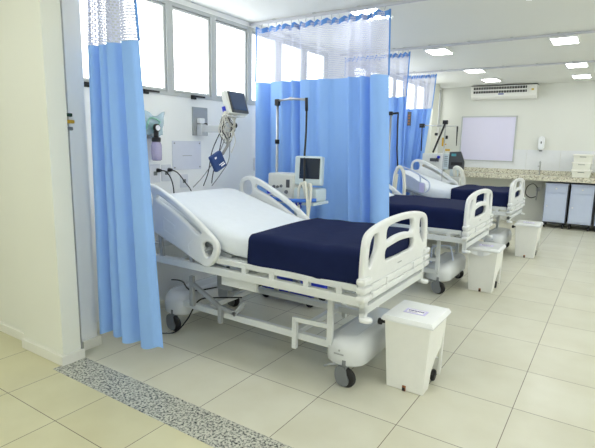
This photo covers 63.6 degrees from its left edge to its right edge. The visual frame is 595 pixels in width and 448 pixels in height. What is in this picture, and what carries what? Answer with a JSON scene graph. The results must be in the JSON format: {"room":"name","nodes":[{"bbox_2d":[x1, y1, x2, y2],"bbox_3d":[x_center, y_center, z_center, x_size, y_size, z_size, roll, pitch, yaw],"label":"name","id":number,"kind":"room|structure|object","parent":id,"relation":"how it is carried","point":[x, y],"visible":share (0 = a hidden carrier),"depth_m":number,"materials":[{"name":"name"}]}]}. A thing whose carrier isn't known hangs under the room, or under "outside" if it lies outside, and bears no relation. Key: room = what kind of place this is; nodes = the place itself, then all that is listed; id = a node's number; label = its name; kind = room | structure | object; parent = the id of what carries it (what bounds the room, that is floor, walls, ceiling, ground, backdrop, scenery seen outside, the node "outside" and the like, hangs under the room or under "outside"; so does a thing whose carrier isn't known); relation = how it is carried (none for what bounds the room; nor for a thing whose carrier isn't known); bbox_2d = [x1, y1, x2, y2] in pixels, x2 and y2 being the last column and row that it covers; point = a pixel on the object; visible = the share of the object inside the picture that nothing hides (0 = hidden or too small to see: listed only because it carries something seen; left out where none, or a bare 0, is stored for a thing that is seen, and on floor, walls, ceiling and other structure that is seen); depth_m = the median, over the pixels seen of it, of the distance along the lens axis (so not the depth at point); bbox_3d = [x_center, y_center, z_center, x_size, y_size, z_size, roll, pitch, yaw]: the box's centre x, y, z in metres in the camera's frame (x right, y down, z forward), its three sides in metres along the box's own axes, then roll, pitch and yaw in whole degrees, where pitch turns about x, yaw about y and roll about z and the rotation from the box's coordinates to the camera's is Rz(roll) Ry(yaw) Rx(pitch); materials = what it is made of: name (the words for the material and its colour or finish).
{"room":"hospital room","nodes":[
{"label":"hospital room","id":0,"kind":"room"},
{"bbox_2d":[0,0,80,354],"bbox_3d":[-2.688,-0.551,3.802,3.000,2.620,0.215,7,12,33],"label":"wall","id":1,"kind":"structure","parent":0,"point":[39,294],"depth_m":3.05,"materials":[{"name":"white paint"}]},
{"bbox_2d":[0,322,101,365],"bbox_3d":[-2.676,0.701,4.051,3.022,0.070,0.357,7,12,33],"label":"baseboard","id":2,"kind":"structure","parent":1,"relation":"attached to","point":[62,360],"depth_m":3.27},
{"bbox_2d":[60,0,96,348],"bbox_3d":[-1.535,-0.430,3.229,0.230,2.620,0.120,7,12,33],"label":"wall pillar","id":3,"kind":"structure","parent":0,"point":[70,9],"depth_m":3.17,"materials":[{"name":"white paint"}]},
{"bbox_2d":[84,0,441,321],"bbox_3d":[0.580,-0.987,6.732,0.150,2.620,8.470,7,12,33],"label":"wall","id":4,"kind":"structure","parent":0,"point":[177,126],"depth_m":4.32,"materials":[{"name":"white paint"}]},
{"bbox_2d":[79,0,115,86],"bbox_3d":[-1.499,-1.344,3.328,0.105,0.762,0.519,7,12,33],"label":"window","id":5,"kind":"structure","parent":4,"relation":"attached to","point":[83,3],"depth_m":3.38,"materials":[{"name":"glass"}]},
{"bbox_2d":[97,300,164,330],"bbox_3d":[0.444,0.321,6.635,0.012,0.070,7.320,7,12,33],"label":"baseboard","id":6,"kind":"structure","parent":4,"relation":"attached to","point":[162,303],"depth_m":4.18,"materials":[{"name":"white"}]},
{"bbox_2d":[114,0,170,94],"bbox_3d":[-1.212,-1.411,3.757,0.105,0.762,0.519,7,12,33],"label":"window","id":7,"kind":"structure","parent":4,"relation":"attached to","point":[153,15],"depth_m":3.86,"materials":[{"name":"glass"}]},
{"bbox_2d":[146,124,161,160],"bbox_3d":[-1.165,-0.660,3.868,0.141,0.292,0.083,3,10,11],"label":"meter","id":8,"kind":"object","parent":4,"relation":"attached to","point":[156,147],"visible":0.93,"depth_m":3.84,"materials":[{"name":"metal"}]},
{"bbox_2d":[151,142,161,160],"bbox_3d":[-1.139,-0.589,3.874,0.084,0.150,0.083,7,12,33],"label":"bottle","id":9,"kind":"object","parent":8,"relation":"on","point":[156,147],"depth_m":3.84,"materials":[{"name":"purple plastic"}]},
{"bbox_2d":[144,110,164,136],"bbox_3d":[-1.163,-0.797,3.876,0.068,0.230,0.250,7,12,33],"label":"bag","id":10,"kind":"object","parent":4,"relation":"attached to","point":[150,120],"visible":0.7,"depth_m":3.85,"materials":[{"name":"clear plastic"}]},
{"bbox_2d":[149,164,160,182],"bbox_3d":[-1.182,-0.419,3.978,0.012,0.150,0.105,7,12,33],"label":"wall outlet","id":11,"kind":"object","parent":4,"relation":"attached to","point":[154,176],"visible":0.98,"depth_m":3.97,"materials":[{"name":"white plastic"}]},
{"bbox_2d":[156,168,174,192],"bbox_3d":[-1.106,-0.230,4.030,0.143,0.473,0.042,-1,10,-11],"label":"power cord","id":12,"kind":"object","parent":4,"relation":"attached to","point":[157,169],"visible":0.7,"depth_m":4.00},
{"bbox_2d":[161,164,170,180],"bbox_3d":[-1.116,-0.435,4.077,0.012,0.140,0.100,7,12,33],"label":"wall outlet","id":13,"kind":"object","parent":4,"relation":"attached to","point":[164,176],"visible":0.87,"depth_m":4.07,"materials":[{"name":"white plastic"}]},
{"bbox_2d":[167,168,191,190],"bbox_3d":[-1.013,-0.276,4.160,0.224,0.423,0.049,-5,11,-32],"label":"power cord","id":14,"kind":"object","parent":4,"relation":"attached to","point":[168,169],"visible":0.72,"depth_m":4.10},
{"bbox_2d":[180,174,187,187],"bbox_3d":[-1.007,-0.382,4.255,0.012,0.115,0.090,7,12,33],"label":"wall outlet","id":15,"kind":"object","parent":4,"relation":"attached to","point":[184,176],"visible":0.82,"depth_m":4.25,"materials":[{"name":"white plastic"}]},
{"bbox_2d":[172,141,200,169],"bbox_3d":[-0.978,-0.610,4.254,0.012,0.250,0.340,7,12,33],"label":"wall panel","id":16,"kind":"object","parent":4,"relation":"attached to","point":[185,154],"visible":0.98,"depth_m":4.24,"materials":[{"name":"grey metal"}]},
{"bbox_2d":[169,0,213,100],"bbox_3d":[-0.926,-1.479,4.186,0.105,0.762,0.519,7,12,33],"label":"window","id":17,"kind":"structure","parent":4,"relation":"attached to","point":[191,30],"depth_m":4.20,"materials":[{"name":"glass"}]},
{"bbox_2d":[192,91,248,135],"bbox_3d":[-0.674,-0.957,4.183,0.520,0.369,0.279,7,12,33],"label":"monitor mount","id":18,"kind":"object","parent":4,"relation":"attached to","point":[200,127],"depth_m":4.15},
{"bbox_2d":[193,111,236,187],"bbox_3d":[-0.673,-0.647,4.005,0.396,0.685,0.120,-6,12,-35],"label":"cables","id":19,"kind":"object","parent":18,"relation":"hanging from","point":[223,119],"visible":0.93,"depth_m":4.02,"materials":[{"name":"grey plastic"}]},
{"bbox_2d":[208,133,228,171],"bbox_3d":[-0.635,-0.591,3.957,0.074,0.317,0.250,7,12,33],"label":"blood pressure cuff","id":20,"kind":"object","parent":19,"relation":"hanging from","point":[217,160],"visible":1,"depth_m":3.92,"materials":[{"name":"fabric"}]},
{"bbox_2d":[213,15,249,104],"bbox_3d":[-0.639,-1.546,4.614,0.105,0.762,0.519,7,12,33],"label":"window","id":21,"kind":"structure","parent":4,"relation":"attached to","point":[231,39],"depth_m":4.62,"materials":[{"name":"glass"}]},
{"bbox_2d":[250,27,279,105],"bbox_3d":[-0.353,-1.614,5.043,0.105,0.762,0.519,7,12,33],"label":"window","id":22,"kind":"structure","parent":4,"relation":"attached to","point":[252,30],"depth_m":4.96,"materials":[{"name":"glass"}]},
{"bbox_2d":[280,37,305,80],"bbox_3d":[-0.066,-1.681,5.472,0.105,0.762,0.519,7,12,33],"label":"window","id":23,"kind":"structure","parent":4,"relation":"attached to","point":[280,37],"depth_m":5.45,"materials":[{"name":"glass"}]},
{"bbox_2d":[305,46,327,78],"bbox_3d":[0.220,-1.749,5.900,0.105,0.762,0.519,7,12,33],"label":"window","id":24,"kind":"structure","parent":4,"relation":"attached to","point":[307,46],"depth_m":5.90,"materials":[{"name":"glass"}]},
{"bbox_2d":[384,73,395,96],"bbox_3d":[1.449,-2.050,7.767,0.072,0.750,0.509,7,12,33],"label":"window","id":25,"kind":"structure","parent":4,"relation":"attached to","point":[384,73],"depth_m":7.88,"materials":[{"name":"glass"}]},
{"bbox_2d":[395,76,406,96],"bbox_3d":[1.730,-2.116,8.188,0.072,0.750,0.509,7,12,33],"label":"window","id":26,"kind":"structure","parent":4,"relation":"attached to","point":[396,76],"depth_m":8.13,"materials":[{"name":"glass"}]},
{"bbox_2d":[406,79,416,108],"bbox_3d":[2.011,-2.182,8.608,0.072,0.750,0.509,7,12,33],"label":"window","id":27,"kind":"structure","parent":4,"relation":"attached to","point":[411,90],"depth_m":8.66,"materials":[{"name":"glass"}]},
{"bbox_2d":[416,83,426,108],"bbox_3d":[2.292,-2.248,9.028,0.072,0.750,0.509,7,12,33],"label":"window","id":28,"kind":"structure","parent":4,"relation":"attached to","point":[419,106],"depth_m":9.06,"materials":[{"name":"glass"}]},
{"bbox_2d":[437,90,441,126],"bbox_3d":[2.876,-2.386,9.902,0.072,0.750,0.249,7,12,33],"label":"window","id":29,"kind":"structure","parent":4,"relation":"attached to","point":[440,90],"depth_m":9.96,"materials":[{"name":"glass"}]},
{"bbox_2d":[0,219,594,447],"bbox_3d":[0.756,0.826,4.213,8.600,0.100,13.100,7,12,33],"label":"floor","id":30,"kind":"structure","parent":0,"point":[518,369],"depth_m":3.00,"materials":[{"name":"beige tile"}]},
{"bbox_2d":[54,358,291,447],"bbox_3d":[0.833,1.225,1.638,5.600,0.022,0.215,7,12,33],"label":"floor threshold strip","id":31,"kind":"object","parent":30,"relation":"in","point":[205,426],"depth_m":2.63,"materials":[{"name":"stone"}]},
{"bbox_2d":[162,297,241,333],"bbox_3d":[-0.896,0.663,3.669,1.006,0.351,0.283,7,12,33],"label":"cable","id":32,"kind":"object","parent":30,"relation":"on","point":[204,297],"visible":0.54,"depth_m":3.65,"materials":[{"name":"black rubber"}]},
{"bbox_2d":[150,176,429,387],"bbox_3d":[-0.220,0.277,3.560,2.123,1.163,1.068,7,12,33],"label":"hospital bed","id":33,"kind":"object","parent":30,"relation":"on","point":[223,220],"visible":0.83,"depth_m":3.21,"materials":[{"name":"metal"}]},
{"bbox_2d":[247,218,408,284],"bbox_3d":[0.265,0.148,3.215,0.818,0.215,0.956,7,12,33],"label":"blanket","id":34,"kind":"object","parent":33,"relation":"on","point":[318,248],"visible":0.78,"depth_m":2.91,"materials":[{"name":"blue fabric"}]},
{"bbox_2d":[275,97,307,180],"bbox_3d":[-0.049,-0.249,4.508,0.198,1.851,0.734,-5,11,-30],"label":"stand","id":35,"kind":"object","parent":30,"relation":"on","point":[277,101],"visible":0.7,"depth_m":4.54,"materials":[{"name":"metal"}]},
{"bbox_2d":[262,156,327,307],"bbox_3d":[-0.059,0.057,4.343,0.585,1.339,0.389,7,12,33],"label":"ventilator","id":36,"kind":"object","parent":30,"relation":"on","point":[291,185],"visible":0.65,"depth_m":4.22,"materials":[{"name":"plastic"}]},
{"bbox_2d":[295,156,324,185],"bbox_3d":[0.106,-0.471,4.252,0.265,0.261,0.172,7,12,33],"label":"monitor","id":37,"kind":"object","parent":36,"relation":"on","point":[314,165],"depth_m":4.20,"materials":[{"name":"plastic"}]},
{"bbox_2d":[389,111,405,194],"bbox_3d":[1.181,-0.441,5.877,0.384,1.836,0.246,7,12,33],"label":"stand","id":38,"kind":"object","parent":30,"relation":"on","point":[395,175],"visible":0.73,"depth_m":5.75,"materials":[{"name":"metal"}]},
{"bbox_2d":[377,300,450,395],"bbox_3d":[0.715,0.753,2.972,0.344,0.459,0.360,7,12,33],"label":"pedal bin","id":39,"kind":"object","parent":30,"relation":"on","point":[414,331],"visible":1,"depth_m":2.85,"materials":[{"name":"plastic"}]},
{"bbox_2d":[419,120,457,234],"bbox_3d":[2.151,-0.691,7.493,0.594,1.819,0.156,7,12,33],"label":"stand","id":40,"kind":"object","parent":30,"relation":"on","point":[445,122],"visible":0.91,"depth_m":7.34,"materials":[{"name":"metal"}]},
{"bbox_2d":[389,184,493,293],"bbox_3d":[0.945,0.002,5.304,2.123,1.163,1.068,7,12,33],"label":"hospital bed","id":41,"kind":"object","parent":30,"relation":"on","point":[444,267],"visible":0.32,"depth_m":4.73,"materials":[{"name":"plastic"}]},
{"bbox_2d":[389,194,482,230],"bbox_3d":[1.322,-0.141,5.029,1.078,0.214,0.956,7,12,33],"label":"blanket","id":42,"kind":"object","parent":41,"relation":"on","point":[444,213],"visible":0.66,"depth_m":4.63,"materials":[{"name":"blue fabric"}]},
{"bbox_2d":[422,151,465,236],"bbox_3d":[2.284,-0.462,7.581,0.769,1.365,0.310,7,12,33],"label":"ventilator","id":43,"kind":"object","parent":30,"relation":"on","point":[454,161],"visible":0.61,"depth_m":7.49,"materials":[{"name":"plastic"}]},
{"bbox_2d":[402,159,524,247],"bbox_3d":[2.125,-0.308,7.062,2.123,1.228,1.068,7,12,33],"label":"hospital bed","id":44,"kind":"object","parent":30,"relation":"on","point":[423,181],"visible":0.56,"depth_m":6.71,"materials":[{"name":"plastic"}]},
{"bbox_2d":[450,184,518,206],"bbox_3d":[2.635,-0.400,6.707,0.758,0.220,0.956,7,12,33],"label":"blanket","id":45,"kind":"object","parent":44,"relation":"on","point":[500,194],"visible":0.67,"depth_m":6.41,"materials":[{"name":"blue fabric"}]},
{"bbox_2d":[467,241,505,292],"bbox_3d":[1.923,0.438,4.959,0.344,0.459,0.360,7,12,33],"label":"pedal bin","id":46,"kind":"object","parent":30,"relation":"on","point":[483,276],"visible":0.91,"depth_m":4.83,"materials":[{"name":"plastic"}]},
{"bbox_2d":[469,250,495,255],"bbox_3d":[1.841,0.300,4.783,0.286,0.050,0.016,7,12,33],"label":"liner","id":47,"kind":"object","parent":46,"relation":"in","point":[478,253],"visible":0.97,"depth_m":4.80,"materials":[{"name":"white plastic"}]},
{"bbox_2d":[512,220,543,258],"bbox_3d":[3.098,0.200,6.490,0.344,0.459,0.360,7,12,33],"label":"pedal bin","id":48,"kind":"object","parent":30,"relation":"on","point":[527,233],"visible":1,"depth_m":6.36,"materials":[{"name":"plastic"}]},
{"bbox_2d":[542,181,570,228],"bbox_3d":[4.774,-0.353,8.849,0.388,0.820,0.442,7,12,33],"label":"base cabinet","id":49,"kind":"object","parent":30,"relation":"on","point":[557,194],"visible":0.97,"depth_m":8.68,"materials":[{"name":"laminate"}]},
{"bbox_2d":[567,183,594,230],"bbox_3d":[5.114,-0.309,8.629,0.388,0.820,0.442,7,12,33],"label":"base cabinet","id":50,"kind":"object","parent":30,"relation":"on","point":[582,196],"visible":0.99,"depth_m":8.46,"materials":[{"name":"laminate"}]},
{"bbox_2d":[185,0,594,87],"bbox_3d":[0.822,-1.843,3.688,8.700,0.100,13.200,7,12,33],"label":"ceiling","id":51,"kind":"structure","parent":0,"point":[428,22],"depth_m":4.89,"materials":[{"name":"white paint"}]},
{"bbox_2d":[249,0,425,25],"bbox_3d":[1.836,-1.685,3.278,5.530,0.034,0.040,7,12,33],"label":"track","id":52,"kind":"object","parent":51,"relation":"attached to","point":[358,8],"visible":1,"depth_m":4.23,"materials":[{"name":"metal"}]},
{"bbox_2d":[255,6,390,223],"bbox_3d":[0.211,-0.679,4.524,1.507,2.446,0.157,8,12,34],"label":"curtain","id":53,"kind":"object","parent":52,"relation":"hanging from","point":[348,117],"visible":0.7,"depth_m":4.41,"materials":[{"name":"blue fabric"}]},
{"bbox_2d":[349,7,393,20],"bbox_3d":[0.665,-1.888,4.307,0.270,0.026,0.370,7,12,33],"label":"recessed light","id":54,"kind":"object","parent":51,"relation":"in","point":[366,11],"visible":0.36,"depth_m":4.22,"materials":[{"name":"white plastic"}]},
{"bbox_2d":[424,47,453,54],"bbox_3d":[1.765,-2.150,5.970,0.270,0.026,0.370,7,12,33],"label":"recessed light","id":55,"kind":"object","parent":51,"relation":"in","point":[439,50],"visible":0.93,"depth_m":5.91,"materials":[{"name":"white plastic"}]},
{"bbox_2d":[426,49,452,54],"bbox_3d":[1.764,-2.139,5.971,0.236,0.004,0.336,7,12,33],"label":"diffuser","id":56,"kind":"object","parent":55,"relation":"attached to","point":[431,51],"depth_m":5.92,"materials":[{"name":"white plastic"}]},
{"bbox_2d":[340,30,594,55],"bbox_3d":[2.872,-1.929,4.827,5.530,0.034,0.040,7,12,33],"label":"track","id":57,"kind":"object","parent":51,"relation":"attached to","point":[590,31],"visible":0.88,"depth_m":5.30,"materials":[{"name":"metal"}]},
{"bbox_2d":[344,51,410,193],"bbox_3d":[0.979,-0.958,6.249,0.918,2.444,0.112,7,12,33],"label":"curtain","id":58,"kind":"object","parent":57,"relation":"hanging from","point":[396,104],"visible":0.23,"depth_m":6.00,"materials":[{"name":"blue fabric"}]},
{"bbox_2d":[464,67,485,72],"bbox_3d":[2.745,-2.381,7.437,0.270,0.026,0.370,7,12,33],"label":"recessed light","id":59,"kind":"object","parent":51,"relation":"in","point":[481,70],"visible":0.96,"depth_m":7.44,"materials":[{"name":"white plastic"}]},
{"bbox_2d":[465,70,483,72],"bbox_3d":[2.745,-2.370,7.439,0.236,0.004,0.336,7,12,33],"label":"diffuser","id":60,"kind":"object","parent":59,"relation":"attached to","point":[468,71],"depth_m":7.45,"materials":[{"name":"white plastic"}]},
{"bbox_2d":[481,77,500,81],"bbox_3d":[3.415,-2.542,8.456,0.270,0.026,0.370,7,12,33],"label":"recessed light","id":61,"kind":"object","parent":51,"relation":"in","point":[495,79],"visible":1,"depth_m":8.37,"materials":[{"name":"white plastic"}]},
{"bbox_2d":[483,79,498,81],"bbox_3d":[3.414,-2.531,8.458,0.236,0.004,0.336,7,12,33],"label":"diffuser","id":62,"kind":"object","parent":61,"relation":"attached to","point":[485,80],"depth_m":8.44,"materials":[{"name":"white plastic"}]},
{"bbox_2d":[396,60,594,73],"bbox_3d":[3.946,-2.183,6.435,5.530,0.034,0.040,7,12,33],"label":"track","id":63,"kind":"object","parent":51,"relation":"attached to","point":[572,62],"visible":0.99,"depth_m":7.01,"materials":[{"name":"metal"}]},
{"bbox_2d":[402,72,436,194],"bbox_3d":[1.932,-1.226,7.929,0.597,2.445,0.092,7,12,33],"label":"curtain","id":64,"kind":"object","parent":63,"relation":"hanging from","point":[412,145],"visible":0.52,"depth_m":7.84,"materials":[{"name":"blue fabric"}]},
{"bbox_2d":[407,112,411,125],"bbox_3d":[1.823,-1.717,7.821,0.060,0.220,0.011,7,12,33],"label":"card","id":65,"kind":"object","parent":64,"relation":"hanging from","point":[409,113],"visible":1,"depth_m":7.82,"materials":[{"name":"paper"}]},
{"bbox_2d":[549,34,579,44],"bbox_3d":[2.905,-1.998,5.207,0.270,0.026,0.370,7,12,33],"label":"recessed light","id":66,"kind":"object","parent":51,"relation":"in","point":[568,39],"visible":0.96,"depth_m":5.13,"materials":[{"name":"white plastic"}]},
{"bbox_2d":[551,37,577,44],"bbox_3d":[2.905,-1.987,5.209,0.236,0.004,0.336,7,12,33],"label":"diffuser","id":67,"kind":"object","parent":66,"relation":"attached to","point":[554,40],"depth_m":5.17,"materials":[{"name":"white plastic"}]},
{"bbox_2d":[565,63,588,67],"bbox_3d":[3.930,-2.239,6.740,0.270,0.026,0.370,7,12,33],"label":"recessed light","id":68,"kind":"object","parent":51,"relation":"in","point":[576,64],"visible":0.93,"depth_m":6.73,"materials":[{"name":"white plastic"}]},
{"bbox_2d":[571,73,591,77],"bbox_3d":[4.621,-2.405,7.793,0.270,0.026,0.370,7,12,33],"label":"recessed light","id":69,"kind":"object","parent":51,"relation":"in","point":[587,75],"visible":1,"depth_m":7.71,"materials":[{"name":"white plastic"}]},
{"bbox_2d":[573,75,590,77],"bbox_3d":[4.621,-2.394,7.795,0.236,0.004,0.336,7,12,33],"label":"diffuser","id":70,"kind":"object","parent":69,"relation":"attached to","point":[574,76],"depth_m":7.76,"materials":[{"name":"white plastic"}]},
{"bbox_3d":[0.246,-1.489,1.945,3.900,0.034,0.040,7,12,33],"label":"track","id":71,"kind":"object","parent":51,"relation":"attached to","visible":0},
{"bbox_2d":[87,0,162,348],"bbox_3d":[-1.118,-0.437,3.028,0.634,2.470,0.124,7,12,33],"label":"curtain","id":72,"kind":"object","parent":71,"relation":"hanging from","point":[127,276],"visible":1,"depth_m":3.02,"materials":[{"name":"blue fabric"}]},
{"bbox_2d":[425,83,439,152],"bbox_3d":[2.630,-1.428,9.550,0.130,2.620,0.350,7,12,33],"label":"wall pier","id":73,"kind":"object","parent":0,"point":[431,138],"visible":0.36,"depth_m":9.37,"materials":[{"name":"white paint"}]},
{"bbox_2d":[438,81,594,228],"bbox_3d":[5.477,-1.214,8.621,5.930,2.620,0.100,7,12,33],"label":"wall","id":74,"kind":"structure","parent":0,"point":[563,114],"depth_m":9.14,"materials":[{"name":"white paint"}]},
{"bbox_2d":[459,116,517,161],"bbox_3d":[3.795,-1.706,9.589,1.050,0.890,0.030,7,12,33],"label":"board","id":75,"kind":"object","parent":74,"relation":"attached to","point":[482,138],"visible":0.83,"depth_m":9.57,"materials":[{"name":"metal"}]},
{"bbox_2d":[471,83,538,100],"bbox_3d":[3.960,-2.530,9.208,1.180,0.259,0.262,7,12,33],"label":"air conditioner","id":76,"kind":"object","parent":74,"relation":"attached to","point":[514,91],"visible":1,"depth_m":9.11,"materials":[{"name":"white plastic"}]},
{"bbox_2d":[472,83,538,86],"bbox_3d":[3.980,-2.658,9.213,1.180,0.009,0.200,7,12,33],"label":"grille","id":77,"kind":"object","parent":76,"relation":"attached to","point":[535,84],"depth_m":9.02,"materials":[{"name":"white plastic"}]},
{"bbox_2d":[459,167,594,183],"bbox_3d":[5.487,-0.776,8.282,5.450,0.170,0.538,7,12,33],"label":"countertop","id":78,"kind":"structure","parent":74,"relation":"attached to","point":[555,176],"depth_m":9.03,"materials":[{"name":"stone"}]},
{"bbox_2d":[571,170,591,177],"bbox_3d":[5.031,-0.894,8.497,0.310,0.134,0.350,7,12,33],"label":"plastic box","id":79,"kind":"object","parent":78,"relation":"on","point":[575,173],"visible":0.91,"depth_m":8.36,"materials":[{"name":"white plastic"}]},
{"bbox_2d":[572,162,592,169],"bbox_3d":[5.029,-1.027,8.477,0.310,0.134,0.350,7,12,33],"label":"plastic box","id":80,"kind":"object","parent":79,"relation":"on","point":[575,165],"visible":0.98,"depth_m":8.35,"materials":[{"name":"white plastic"}]},
{"bbox_2d":[573,154,593,162],"bbox_3d":[5.039,-1.158,8.450,0.310,0.134,0.350,7,12,33],"label":"plastic box","id":81,"kind":"object","parent":80,"relation":"on","point":[587,158],"visible":0.96,"depth_m":8.32,"materials":[{"name":"white plastic"}]},
{"bbox_2d":[463,167,594,176],"bbox_3d":[5.632,-0.854,8.489,5.450,0.080,0.018,7,12,33],"label":"backsplash","id":82,"kind":"structure","parent":74,"relation":"attached to","point":[542,172],"depth_m":9.31,"materials":[{"name":"stone"}]},
{"bbox_2d":[464,149,594,172],"bbox_3d":[5.619,-1.026,8.488,5.187,0.500,0.012,7,12,33],"label":"wall tiles","id":83,"kind":"object","parent":74,"relation":"attached to","point":[550,160],"depth_m":9.13,"materials":[{"name":"white tile"}]},
{"bbox_2d":[525,183,541,199],"bbox_3d":[4.541,-0.624,9.230,0.282,0.318,0.082,7,12,33],"label":"shower hose","id":84,"kind":"object","parent":74,"relation":"attached to","point":[540,187],"visible":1,"depth_m":9.18,"materials":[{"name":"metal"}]},
{"bbox_2d":[538,136,544,150],"bbox_3d":[4.598,-1.511,9.037,0.112,0.281,0.106,7,12,33],"label":"soap dispenser","id":85,"kind":"object","parent":74,"relation":"attached to","point":[541,141],"visible":1,"depth_m":9.00,"materials":[{"name":"white plastic"}]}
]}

